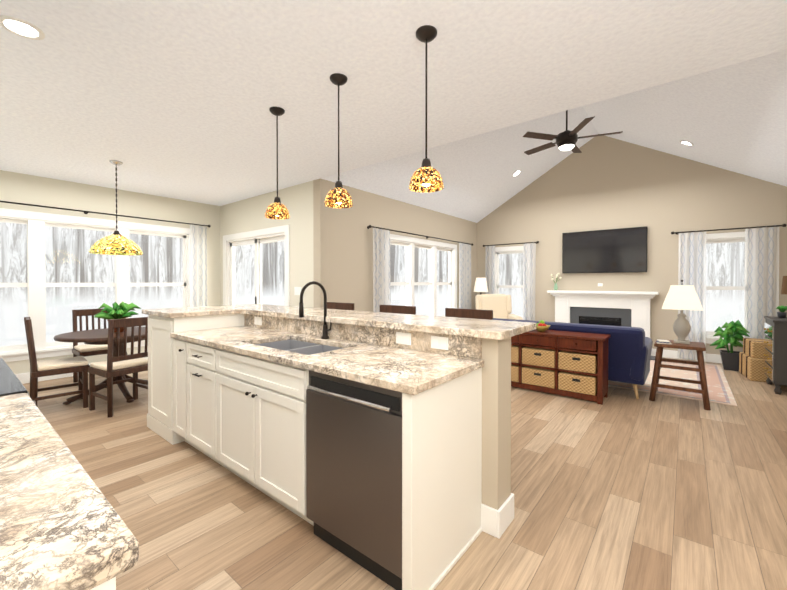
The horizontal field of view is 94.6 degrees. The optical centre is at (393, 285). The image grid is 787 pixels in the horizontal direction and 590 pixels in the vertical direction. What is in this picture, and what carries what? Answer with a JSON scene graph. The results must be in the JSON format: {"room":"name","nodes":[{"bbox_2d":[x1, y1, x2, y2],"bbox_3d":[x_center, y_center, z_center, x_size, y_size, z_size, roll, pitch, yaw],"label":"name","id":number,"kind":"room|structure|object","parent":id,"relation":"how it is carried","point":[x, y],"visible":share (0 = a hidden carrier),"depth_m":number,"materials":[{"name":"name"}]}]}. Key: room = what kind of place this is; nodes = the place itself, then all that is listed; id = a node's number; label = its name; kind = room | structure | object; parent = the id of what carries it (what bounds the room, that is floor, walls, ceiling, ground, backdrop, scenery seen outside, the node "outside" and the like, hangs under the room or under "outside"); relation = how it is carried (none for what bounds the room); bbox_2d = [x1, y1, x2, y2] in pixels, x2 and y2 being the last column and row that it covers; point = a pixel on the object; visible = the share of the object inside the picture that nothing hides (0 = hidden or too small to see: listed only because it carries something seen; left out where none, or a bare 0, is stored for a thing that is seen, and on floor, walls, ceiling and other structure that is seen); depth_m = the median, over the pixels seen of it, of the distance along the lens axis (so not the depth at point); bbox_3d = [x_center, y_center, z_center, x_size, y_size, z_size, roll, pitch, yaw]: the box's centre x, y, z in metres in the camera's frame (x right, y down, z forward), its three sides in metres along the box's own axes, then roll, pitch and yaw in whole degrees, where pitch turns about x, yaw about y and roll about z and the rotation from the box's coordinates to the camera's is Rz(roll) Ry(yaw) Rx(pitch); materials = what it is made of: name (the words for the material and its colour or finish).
{"room":"open-plan kitchen","nodes":[
{"label":"open-plan kitchen","id":0,"kind":"room"},
{"bbox_2d":[0,357,138,589],"bbox_3d":[-2.193,0.796,1.628,4.125,1.020,0.699,0,1,39],"label":"countertop","id":1,"kind":"structure","parent":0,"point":[63,526],"depth_m":0.62,"materials":[{"name":"beige stone"}]},
{"bbox_2d":[0,170,220,373],"bbox_3d":[-4.387,-0.099,5.410,0.150,2.740,3.850,0,1,39],"label":"wall","id":2,"kind":"structure","parent":0,"point":[28,189],"depth_m":5.43,"materials":[{"name":"beige paint"}]},
{"bbox_2d":[15,357,147,383],"bbox_3d":[-4.369,1.202,5.312,0.016,0.140,3.700,0,1,39],"label":"baseboard","id":3,"kind":"structure","parent":2,"relation":"attached to","point":[23,378],"depth_m":4.86,"materials":[{"name":"white wood"}]},
{"bbox_2d":[0,208,190,361],"bbox_3d":[-4.491,-0.012,5.238,0.195,1.950,3.090,0,1,39],"label":"dining room window","id":4,"kind":"structure","parent":2,"relation":"in","point":[37,223],"depth_m":5.04,"materials":[{"name":"white wood"}]},
{"bbox_2d":[0,201,210,306],"bbox_3d":[-4.382,0.080,5.196,0.125,2.326,3.431,0,1,39],"label":"curtain","id":5,"kind":"object","parent":2,"relation":"attached to","point":[198,256],"visible":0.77,"depth_m":6.31,"materials":[{"name":"white fabric"}]},
{"bbox_2d":[220,179,328,307],"bbox_3d":[-2.116,-0.103,5.955,3.000,2.740,0.150,0,1,39],"label":"wall","id":6,"kind":"structure","parent":0,"point":[245,215],"depth_m":5.34,"materials":[{"name":"beige paint"}]},
{"bbox_2d":[223,225,289,305],"bbox_3d":[-2.287,0.175,6.080,2.020,2.180,0.165,0,1,39],"label":"patio door","id":7,"kind":"structure","parent":6,"relation":"in","point":[277,234],"depth_m":6.08,"materials":[{"name":"white"}]},
{"bbox_2d":[294,287,300,294],"bbox_3d":[-1.389,0.073,5.266,0.160,0.120,0.011,0,1,39],"label":"switch plate","id":8,"kind":"object","parent":6,"relation":"attached to","point":[297,290],"visible":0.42,"depth_m":5.25,"materials":[{"name":"white plastic"}]},
{"bbox_2d":[0,0,786,222],"bbox_3d":[0.793,-2.247,4.167,9.750,1.580,8.750,0,1,39],"label":"ceiling","id":9,"kind":"structure","parent":0,"point":[176,99],"depth_m":2.75,"materials":[{"name":"paint"}]},
{"bbox_2d":[0,15,44,39],"bbox_3d":[-2.070,-1.432,2.019,0.188,0.008,0.188,0,1,30],"label":"recessed light","id":10,"kind":"object","parent":9,"relation":"in","point":[19,27],"depth_m":2.01,"materials":[{"name":"white plastic"}]},
{"bbox_2d":[89,160,142,254],"bbox_3d":[-3.255,-0.918,4.265,0.510,1.080,0.510,0,1,39],"label":"dining pendant light","id":11,"kind":"object","parent":9,"relation":"hanging from","point":[116,242],"visible":1,"depth_m":4.17,"materials":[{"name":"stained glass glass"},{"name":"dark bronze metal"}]},
{"bbox_2d":[265,106,289,219],"bbox_3d":[-0.957,-1.005,2.988,0.198,0.882,0.198,0,1,39],"label":"pendant light","id":12,"kind":"object","parent":9,"relation":"hanging from","point":[277,209],"visible":1,"depth_m":2.96,"materials":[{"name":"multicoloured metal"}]},
{"bbox_2d":[324,73,352,207],"bbox_3d":[-0.381,-1.001,2.524,0.198,0.882,0.198,0,1,39],"label":"pendant light","id":13,"kind":"object","parent":9,"relation":"hanging from","point":[338,196],"visible":1,"depth_m":2.49,"materials":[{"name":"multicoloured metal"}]},
{"bbox_2d":[409,25,443,192],"bbox_3d":[0.187,-0.997,2.065,0.198,0.882,0.198,0,1,39],"label":"pendant light","id":14,"kind":"object","parent":9,"relation":"hanging from","point":[426,177],"visible":1,"depth_m":2.04,"materials":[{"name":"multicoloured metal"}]},
{"bbox_2d":[512,170,520,176],"bbox_3d":[2.419,-2.213,7.128,0.167,0.100,0.188,0,1,30],"label":"recessed light","id":15,"kind":"object","parent":9,"relation":"in","point":[517,172],"depth_m":7.13,"materials":[{"name":"white plastic"}]},
{"bbox_2d":[523,110,622,154],"bbox_3d":[2.495,-2.434,5.199,1.328,0.984,1.264,0,1,39],"label":"ceiling fan","id":16,"kind":"object","parent":9,"relation":"hanging from","point":[566,139],"visible":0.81,"depth_m":5.07,"materials":[{"name":"brown metal"}]},
{"bbox_2d":[680,140,693,145],"bbox_3d":[4.440,-2.163,5.498,0.167,0.100,0.188,0,1,30],"label":"recessed light","id":17,"kind":"object","parent":9,"relation":"in","point":[682,141],"depth_m":5.49,"materials":[{"name":"white plastic"}]},
{"bbox_2d":[313,178,476,311],"bbox_3d":[0.484,-0.112,6.909,0.150,2.740,4.900,0,1,39],"label":"wall","id":18,"kind":"structure","parent":0,"point":[348,266],"depth_m":5.55,"materials":[{"name":"beige paint"}]},
{"bbox_2d":[367,225,472,311],"bbox_3d":[0.687,0.137,6.940,0.126,2.181,3.471,0,1,39],"label":"curtain","id":19,"kind":"object","parent":18,"relation":"attached to","point":[381,269],"visible":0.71,"depth_m":5.89,"materials":[{"name":"white fabric"}]},
{"bbox_2d":[390,234,456,316],"bbox_3d":[0.553,-0.033,6.951,0.195,1.700,2.510,0,1,39],"label":"living room window","id":20,"kind":"structure","parent":18,"relation":"in","point":[411,243],"depth_m":7.19,"materials":[{"name":"white wood"}]},
{"bbox_2d":[23,357,786,589],"bbox_3d":[0.828,1.343,4.203,12.200,0.120,11.200,0,1,39],"label":"floor","id":21,"kind":"structure","parent":0,"point":[621,489],"depth_m":2.17,"materials":[{"name":"brown wood"}]},
{"bbox_2d":[24,317,89,407],"bbox_3d":[-3.547,0.805,3.826,0.450,0.963,0.484,1,1,44],"label":"dining chair","id":22,"kind":"object","parent":21,"relation":"on","point":[80,365],"visible":0.94,"depth_m":3.71,"materials":[{"name":"brown wood"}]},
{"bbox_2d":[72,308,107,381],"bbox_3d":[-3.961,0.796,4.850,0.484,0.963,0.450,0,1,39],"label":"dining chair","id":23,"kind":"object","parent":21,"relation":"on","point":[85,350],"visible":0.4,"depth_m":4.81,"materials":[{"name":"brown wood"}]},
{"bbox_2d":[53,327,147,404],"bbox_3d":[-3.255,0.910,4.282,1.100,0.742,1.100,0,1,39],"label":"dining table","id":24,"kind":"object","parent":21,"relation":"on","point":[95,337],"visible":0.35,"depth_m":4.05,"materials":[{"name":"brown wood"}]},
{"bbox_2d":[94,301,140,331],"bbox_3d":[-3.225,0.358,4.256,0.376,0.361,0.449,0,1,39],"label":"potted plant","id":25,"kind":"object","parent":24,"relation":"on","point":[121,310],"visible":0.62,"depth_m":4.21,"materials":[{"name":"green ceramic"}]},
{"bbox_2d":[88,317,147,417],"bbox_3d":[-2.845,0.805,3.824,0.484,0.963,0.450,0,1,31],"label":"dining chair","id":26,"kind":"object","parent":21,"relation":"on","point":[110,367],"visible":0.77,"depth_m":3.70,"materials":[{"name":"brown wood"}]},
{"bbox_2d":[142,313,513,589],"bbox_3d":[-0.743,0.779,2.745,3.112,1.035,1.074,0,1,39],"label":"kitchen island","id":27,"kind":"object","parent":21,"relation":"on","point":[377,444],"depth_m":1.89,"materials":[{"name":"beige wood"}]},
{"bbox_2d":[142,306,241,316],"bbox_3d":[-1.864,0.235,3.349,0.670,0.041,0.595,0,1,39],"label":"island countertop","id":28,"kind":"structure","parent":27,"relation":"on","point":[185,311],"depth_m":3.20,"materials":[{"name":"beige stone"}]},
{"bbox_2d":[222,305,536,340],"bbox_3d":[-0.530,0.238,3.008,3.176,0.041,0.550,0,1,39],"label":"island countertop","id":29,"kind":"structure","parent":27,"relation":"on","point":[503,330],"depth_m":2.36,"materials":[{"name":"beige stone"}]},
{"bbox_2d":[327,302,353,309],"bbox_3d":[-0.705,0.734,3.778,0.440,1.106,0.442,0,1,39],"label":"stool","id":30,"kind":"object","parent":21,"relation":"on","point":[340,306],"visible":0.19,"depth_m":3.90,"materials":[{"name":"brown wood"}]},
{"bbox_2d":[380,305,415,314],"bbox_3d":[-0.090,0.739,3.282,0.440,1.106,0.442,0,1,39],"label":"stool","id":31,"kind":"object","parent":21,"relation":"on","point":[399,309],"visible":0.23,"depth_m":3.40,"materials":[{"name":"brown wood"}]},
{"bbox_2d":[445,308,492,319],"bbox_3d":[0.486,0.743,2.818,0.440,1.106,0.442,0,1,39],"label":"stool","id":32,"kind":"object","parent":21,"relation":"on","point":[469,313],"visible":0.15,"depth_m":2.94,"materials":[{"name":"brown wood"}]},
{"bbox_2d":[474,278,487,294],"bbox_3d":[1.918,0.533,7.968,0.320,1.430,0.320,0,1,39],"label":"floor lamp","id":33,"kind":"object","parent":21,"relation":"on","point":[480,286],"visible":0.67,"depth_m":7.85,"materials":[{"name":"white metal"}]},
{"bbox_2d":[475,294,522,319],"bbox_3d":[2.116,0.713,7.484,0.900,1.079,0.841,0,1,4],"label":"armchair","id":34,"kind":"object","parent":21,"relation":"on","point":[500,305],"visible":0.29,"depth_m":7.68,"materials":[{"name":"fabric"}]},
{"bbox_2d":[511,329,610,404],"bbox_3d":[1.832,0.920,4.480,1.410,0.720,0.402,0,1,39],"label":"table","id":35,"kind":"object","parent":21,"relation":"on","point":[569,364],"visible":0.65,"depth_m":4.19,"materials":[{"name":"brown wood"}]},
{"bbox_2d":[536,320,550,331],"bbox_3d":[1.823,0.491,4.473,0.210,0.134,0.210,0,1,39],"label":"bowl","id":36,"kind":"object","parent":35,"relation":"on","point":[542,326],"visible":0.92,"depth_m":4.42,"materials":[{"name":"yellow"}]},
{"bbox_2d":[493,318,652,398],"bbox_3d":[2.260,0.871,4.978,2.071,0.816,0.890,0,1,39],"label":"sofa","id":37,"kind":"object","parent":21,"relation":"on","point":[629,352],"visible":0.42,"depth_m":4.16,"materials":[{"name":"fabric"}]},
{"bbox_2d":[547,290,658,359],"bbox_3d":[3.859,0.678,6.855,1.840,1.160,0.450,0,1,39],"label":"fireplace","id":38,"kind":"object","parent":21,"relation":"on","point":[623,308],"visible":0.67,"depth_m":6.88,"materials":[{"name":"white wood"}]},
{"bbox_2d":[551,273,561,289],"bbox_3d":[3.330,-0.090,7.429,0.213,0.364,0.121,0,1,39],"label":"vase","id":39,"kind":"object","parent":38,"relation":"on","point":[555,285],"visible":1,"depth_m":7.40,"materials":[{"name":"green glass"}]},
{"bbox_2d":[608,360,736,405],"bbox_3d":[3.157,1.264,5.838,3.270,0.008,2.430,0,1,39],"label":"rug","id":40,"kind":"object","parent":21,"relation":"on","point":[719,391],"visible":0.42,"depth_m":4.68,"materials":[{"name":"beige fabric"}]},
{"bbox_2d":[649,339,710,409],"bbox_3d":[3.222,0.965,4.093,0.522,0.643,0.522,0,1,39],"label":"side table","id":41,"kind":"object","parent":21,"relation":"on","point":[699,347],"visible":0.9,"depth_m":3.99,"materials":[{"name":"brown wood"}]},
{"bbox_2d":[656,339,671,344],"bbox_3d":[3.033,0.626,4.074,0.139,0.032,0.146,0,1,35],"label":"books","id":42,"kind":"object","parent":41,"relation":"on","point":[658,341],"visible":1,"depth_m":4.04,"materials":[{"name":"beige paper"}]},
{"bbox_2d":[662,280,702,343],"bbox_3d":[3.250,0.286,4.090,0.360,0.712,0.260,0,1,39],"label":"table lamp","id":43,"kind":"object","parent":41,"relation":"on","point":[681,297],"visible":1,"depth_m":4.03,"materials":[{"name":"white fabric"}]},
{"bbox_2d":[710,320,749,370],"bbox_3d":[5.144,0.883,5.558,0.458,0.774,0.462,0,1,39],"label":"potted plant","id":44,"kind":"object","parent":21,"relation":"on","point":[733,333],"visible":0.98,"depth_m":5.45,"materials":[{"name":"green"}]},
{"bbox_2d":[739,338,767,381],"bbox_3d":[5.108,1.014,5.013,0.396,0.522,0.560,0,1,32],"label":"baskets","id":45,"kind":"object","parent":21,"relation":"on","point":[751,361],"visible":0.54,"depth_m":4.89,"materials":[{"name":"brown wicker"}]},
{"bbox_2d":[763,316,786,394],"bbox_3d":[4.830,0.840,4.426,0.416,0.880,0.650,0,1,39],"label":"dresser","id":46,"kind":"object","parent":21,"relation":"on","point":[775,350],"visible":1,"depth_m":4.29,"materials":[{"name":"grey wood"}]},
{"bbox_2d":[776,306,786,317],"bbox_3d":[4.870,0.322,4.540,0.126,0.152,0.158,0,1,39],"label":"potted plant","id":47,"kind":"object","parent":46,"relation":"on","point":[782,313],"visible":1,"depth_m":4.52,"materials":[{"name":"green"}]},
{"bbox_2d":[781,276,786,293],"bbox_3d":[4.745,0.140,4.270,0.260,0.520,0.260,0,1,39],"label":"dresser lamp","id":48,"kind":"object","parent":46,"relation":"on","point":[784,286],"visible":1,"depth_m":4.30,"materials":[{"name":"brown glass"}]},
{"bbox_2d":[477,136,786,354],"bbox_3d":[4.019,-0.889,7.102,5.400,4.290,0.150,0,1,39],"label":"wall","id":49,"kind":"structure","parent":0,"point":[602,182],"depth_m":6.69,"materials":[{"name":"beige paint"}]},
{"bbox_2d":[495,246,522,316],"bbox_3d":[2.663,0.026,8.169,0.980,1.820,0.195,0,1,39],"label":"window","id":50,"kind":"structure","parent":49,"relation":"in","point":[512,250],"depth_m":8.24,"materials":[{"name":"white"}]},
{"bbox_2d":[483,241,538,320],"bbox_3d":[2.592,0.132,8.082,1.268,2.171,0.126,0,1,39],"label":"curtain","id":51,"kind":"object","parent":49,"relation":"attached to","point":[529,262],"visible":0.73,"depth_m":7.83,"materials":[{"name":"white fabric"}]},
{"bbox_2d":[562,226,647,285],"bbox_3d":[4.009,-0.533,6.965,1.420,1.080,0.076,0,1,39],"label":"wall-mounted tv","id":52,"kind":"object","parent":49,"relation":"attached to","point":[620,250],"visible":1,"depth_m":6.90,"materials":[{"name":"black"}]},
{"bbox_2d":[651,348,721,362],"bbox_3d":[5.277,1.196,5.997,1.670,0.140,0.020,0,1,39],"label":"baseboard","id":53,"kind":"structure","parent":49,"relation":"attached to","point":[714,358],"depth_m":6.28,"materials":[{"name":"white wood"}]},
{"bbox_2d":[706,232,744,344],"bbox_3d":[5.348,0.046,6.003,1.020,1.820,0.195,0,1,39],"label":"window","id":54,"kind":"structure","parent":49,"relation":"in","point":[725,238],"depth_m":5.94,"materials":[{"name":"white"}]},
{"bbox_2d":[671,224,786,360],"bbox_3d":[5.339,0.152,5.866,1.368,2.171,0.126,0,1,39],"label":"curtain","id":55,"kind":"object","parent":49,"relation":"attached to","point":[761,272],"visible":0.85,"depth_m":5.66,"materials":[{"name":"white fabric"}]},
{"bbox_3d":[0.247,1.822,5.319,16.500,0.100,17.000,0,1,39],"label":"ground","id":56,"kind":"structure","parent":0,"visible":0},
{"bbox_2d":[0,222,744,345],"bbox_3d":[0.522,-2.731,5.698,16.600,10.000,18.000,0,1,39],"label":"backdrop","id":57,"kind":"object","parent":56,"relation":"on","point":[158,301],"depth_m":9.53,"materials":[{"name":"white"}]}
]}

